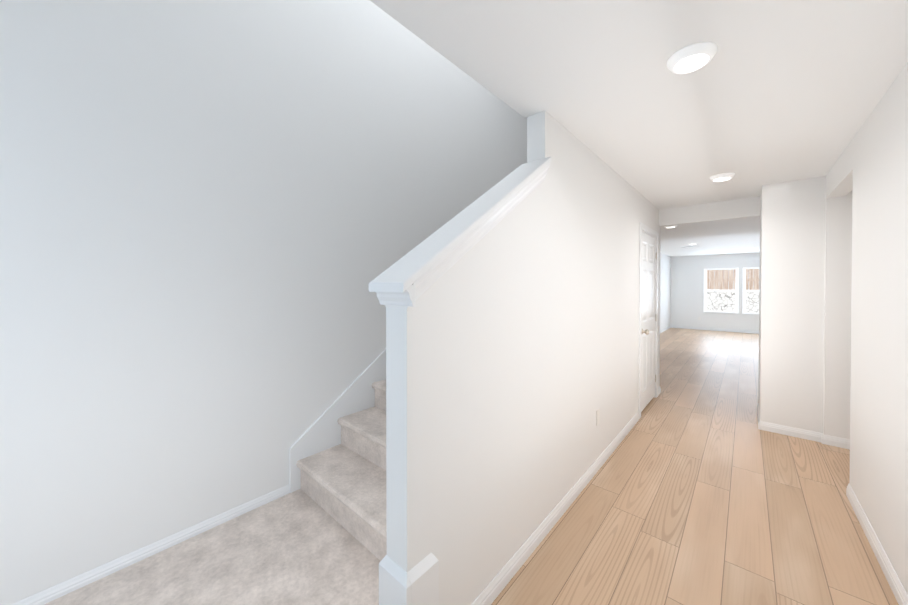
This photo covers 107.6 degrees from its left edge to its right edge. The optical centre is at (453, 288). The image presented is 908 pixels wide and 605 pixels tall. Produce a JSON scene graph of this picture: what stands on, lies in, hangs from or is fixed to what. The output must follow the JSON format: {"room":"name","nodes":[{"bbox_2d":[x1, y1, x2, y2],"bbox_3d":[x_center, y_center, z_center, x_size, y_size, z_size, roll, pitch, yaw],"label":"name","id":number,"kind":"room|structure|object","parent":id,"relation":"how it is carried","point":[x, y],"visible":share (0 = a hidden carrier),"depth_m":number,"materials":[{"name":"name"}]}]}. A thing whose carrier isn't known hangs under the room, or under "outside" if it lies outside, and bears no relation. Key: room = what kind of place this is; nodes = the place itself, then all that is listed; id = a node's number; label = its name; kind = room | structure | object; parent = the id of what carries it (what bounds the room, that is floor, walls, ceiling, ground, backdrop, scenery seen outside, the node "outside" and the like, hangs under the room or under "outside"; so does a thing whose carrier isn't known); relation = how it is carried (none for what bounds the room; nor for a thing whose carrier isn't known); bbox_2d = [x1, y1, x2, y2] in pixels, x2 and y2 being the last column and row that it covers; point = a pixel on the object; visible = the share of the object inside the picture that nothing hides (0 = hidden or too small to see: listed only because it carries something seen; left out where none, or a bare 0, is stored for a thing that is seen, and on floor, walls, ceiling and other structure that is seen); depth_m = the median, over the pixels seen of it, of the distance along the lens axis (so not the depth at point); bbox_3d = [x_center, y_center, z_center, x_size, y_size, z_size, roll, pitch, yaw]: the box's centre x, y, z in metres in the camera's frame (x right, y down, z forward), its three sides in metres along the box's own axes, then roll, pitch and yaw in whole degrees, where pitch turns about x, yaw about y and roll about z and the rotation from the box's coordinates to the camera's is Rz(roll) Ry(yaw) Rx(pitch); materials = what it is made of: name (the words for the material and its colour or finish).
{"room":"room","nodes":[
{"label":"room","id":0,"kind":"room"},
{"bbox_2d":[44,489,379,604],"bbox_3d":[-1.491,1.452,0.900,1.555,0.072,2.740,0,1,41],"label":"floor carpet","id":1,"kind":"object","parent":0,"point":[300,547],"visible":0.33,"depth_m":1.67,"materials":[{"name":"beige carpet"}]},
{"bbox_2d":[0,0,526,604],"bbox_3d":[-0.665,-1.190,2.900,0.120,5.200,6.870,0,1,41],"label":"wall","id":2,"kind":"structure","parent":0,"point":[216,216],"depth_m":1.88,"materials":[{"name":"white paint"}]},
{"bbox_2d":[289,348,385,492],"bbox_3d":[0.121,-0.090,3.697,0.020,2.986,3.789,0,1,41],"label":"skirt board","id":3,"kind":"object","parent":2,"relation":"attached to","point":[322,432],"visible":0.25,"depth_m":2.53,"materials":[{"name":"white paint"}]},
{"bbox_2d":[386,111,659,604],"bbox_3d":[1.261,-1.189,2.825,0.115,5.200,4.436,0,1,41],"label":"wall","id":4,"kind":"structure","parent":0,"point":[465,342],"depth_m":1.68,"materials":[{"name":"white paint"}]},
{"bbox_2d":[379,553,438,604],"bbox_3d":[-0.166,1.200,1.225,0.155,0.450,0.155,0,1,41],"label":"trim","id":5,"kind":"structure","parent":4,"relation":"attached to","point":[418,584],"depth_m":1.18,"materials":[{"name":"white paint"}]},
{"bbox_2d":[368,157,551,308],"bbox_3d":[0.121,-0.341,1.538,0.196,0.810,1.080,0,1,41],"label":"trim","id":6,"kind":"structure","parent":4,"relation":"on","point":[410,278],"depth_m":1.32,"materials":[{"name":"white paint"}]},
{"bbox_2d":[12,325,907,604],"bbox_3d":[4.233,1.365,4.253,5.475,0.099,15.100,0,1,41],"label":"baseboard","id":7,"kind":"structure","parent":4,"relation":"attached to","point":[502,577],"depth_m":1.86,"materials":[{"name":"white paint"}]},
{"bbox_2d":[596,409,599,425],"bbox_3d":[1.127,1.003,2.601,0.006,0.115,0.070,0,1,41],"label":"outlet","id":8,"kind":"object","parent":4,"relation":"attached to","point":[597,416],"visible":1,"depth_m":2.59,"materials":[{"name":"white plastic"}]},
{"bbox_2d":[641,231,655,411],"bbox_3d":[2.327,0.364,3.937,0.111,2.017,0.814,0,1,41],"label":"door","id":9,"kind":"structure","parent":4,"relation":"in","point":[648,320],"depth_m":3.95,"materials":[{"name":"white paint"}]},
{"bbox_2d":[638,222,658,418],"bbox_3d":[2.277,0.340,3.981,0.131,2.122,0.964,0,1,41],"label":"door frame","id":10,"kind":"structure","parent":4,"relation":"attached to","point":[647,229],"depth_m":3.69,"materials":[{"name":"white paint"}]},
{"bbox_2d":[659,196,759,226],"bbox_3d":[3.101,-0.935,4.087,0.982,0.210,0.115,0,1,41],"label":"header","id":11,"kind":"object","parent":4,"relation":"attached to","point":[727,210],"visible":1,"depth_m":4.01,"materials":[{"name":"white paint"}]},
{"bbox_2d":[370,0,907,256],"bbox_3d":[4.425,-1.191,4.142,5.300,0.300,15.220,0,1,41],"label":"ceiling","id":12,"kind":"structure","parent":0,"point":[774,91],"depth_m":1.61,"materials":[{"name":"white paint"}]},
{"bbox_2d":[667,42,716,73],"bbox_3d":[1.039,-1.000,1.455,0.180,0.033,0.180,0,1,41],"label":"recessed light","id":13,"kind":"object","parent":12,"relation":"in","point":[692,58],"visible":1,"depth_m":1.42,"materials":[{"name":"white plastic"}]},
{"bbox_2d":[710,173,734,181],"bbox_3d":[2.447,-1.014,3.030,0.180,0.033,0.180,0,1,41],"label":"recessed light","id":14,"kind":"object","parent":12,"relation":"in","point":[721,177],"visible":1,"depth_m":3.00,"materials":[{"name":"white plastic"}]},
{"bbox_2d":[660,253,670,329],"bbox_3d":[4.709,0.141,8.400,0.115,2.440,8.470,0,1,41],"label":"wall","id":15,"kind":"structure","parent":0,"point":[665,290],"depth_m":10.70,"materials":[{"name":"white paint"}]},
{"bbox_2d":[491,328,898,604],"bbox_3d":[4.385,1.429,4.120,5.300,0.060,15.340,0,1,41],"label":"floor","id":16,"kind":"structure","parent":0,"point":[700,488],"depth_m":2.08,"materials":[{"name":"beige wood"}]},
{"bbox_2d":[670,253,759,330],"bbox_3d":[9.370,0.128,9.859,5.185,2.440,0.120,0,1,41],"label":"wall","id":17,"kind":"structure","parent":0,"point":[687,290],"depth_m":10.90,"materials":[{"name":"white paint"}]},
{"bbox_2d":[703,312,738,313],"bbox_3d":[8.489,0.766,10.577,0.910,0.022,0.075,0,1,41],"label":"sill","id":18,"kind":"structure","parent":17,"relation":"attached to","point":[722,313],"depth_m":10.49,"materials":[{"name":"white paint"}]},
{"bbox_2d":[704,268,738,312],"bbox_3d":[8.530,0.048,10.617,0.870,1.413,0.060,0,1,41],"label":"window","id":19,"kind":"structure","parent":17,"relation":"in","point":[736,290],"depth_m":10.48,"materials":[{"name":"white plastic"}]},
{"bbox_2d":[704,268,737,312],"bbox_3d":[8.495,0.045,10.578,0.850,1.403,0.036,0,1,41],"label":"window blind","id":20,"kind":"object","parent":19,"relation":"attached to","point":[720,269],"visible":0.96,"depth_m":10.55,"materials":[{"name":"white plastic"}]},
{"bbox_2d":[742,269,758,313],"bbox_3d":[9.251,0.053,9.983,0.870,1.413,0.060,0,1,41],"label":"window","id":21,"kind":"structure","parent":17,"relation":"in","point":[743,295],"depth_m":10.22,"materials":[{"name":"white plastic"}]},
{"bbox_2d":[743,267,759,313],"bbox_3d":[9.216,0.051,9.943,0.850,1.403,0.036,0,1,41],"label":"window blind","id":22,"kind":"object","parent":21,"relation":"attached to","point":[747,294],"visible":0.33,"depth_m":10.09,"materials":[{"name":"white plastic"}]},
{"bbox_2d":[758,176,825,432],"bbox_3d":[3.449,0.185,3.427,0.426,2.440,0.660,0,1,41],"label":"wall","id":23,"kind":"structure","parent":0,"point":[791,302],"depth_m":3.17,"materials":[{"name":"white paint"}]},
{"bbox_2d":[823,190,852,439],"bbox_3d":[4.375,0.196,2.209,2.574,2.440,0.115,0,1,41],"label":"wall","id":24,"kind":"structure","parent":0,"point":[837,309],"depth_m":2.97,"materials":[{"name":"white paint"}]},
{"bbox_2d":[826,63,907,594],"bbox_3d":[1.412,0.210,0.704,0.115,2.440,6.060,0,1,41],"label":"wall","id":25,"kind":"structure","parent":0,"point":[869,168],"depth_m":1.76,"materials":[{"name":"white paint"}]},
{"bbox_3d":[0.779,1.435,3.478,1.555,0.060,4.130,0,1,41],"label":"floor","id":26,"kind":"structure","parent":0,"visible":0},
{"bbox_2d":[296,379,386,560],"bbox_3d":[0.651,0.171,3.259,1.358,2.472,3.750,0,1,41],"label":"stair","id":27,"kind":"structure","parent":26,"relation":"on","point":[343,483],"depth_m":2.17,"materials":[{"name":"carpet"}]},
{"label":"outside","id":28,"kind":"structure","parent":0,"visible":0},
{"bbox_3d":[11.257,1.505,11.874,17.000,0.250,5.380,0,1,41],"label":"ground","id":29,"kind":"structure","parent":28,"visible":0},
{"bbox_2d":[707,289,758,312],"bbox_3d":[11.052,0.707,11.634,17.000,1.350,0.600,0,1,41],"label":"stone","id":30,"kind":"object","parent":29,"relation":"on","point":[751,296],"depth_m":12.15,"materials":[{"name":"white stone"}]},
{"bbox_2d":[707,269,759,289],"bbox_3d":[11.274,-0.970,11.847,17.033,2.000,0.055,0,1,41],"label":"fence","id":31,"kind":"object","parent":30,"relation":"on","point":[713,282],"visible":0.06,"depth_m":12.62,"materials":[{"name":"beige wood"}]}
]}

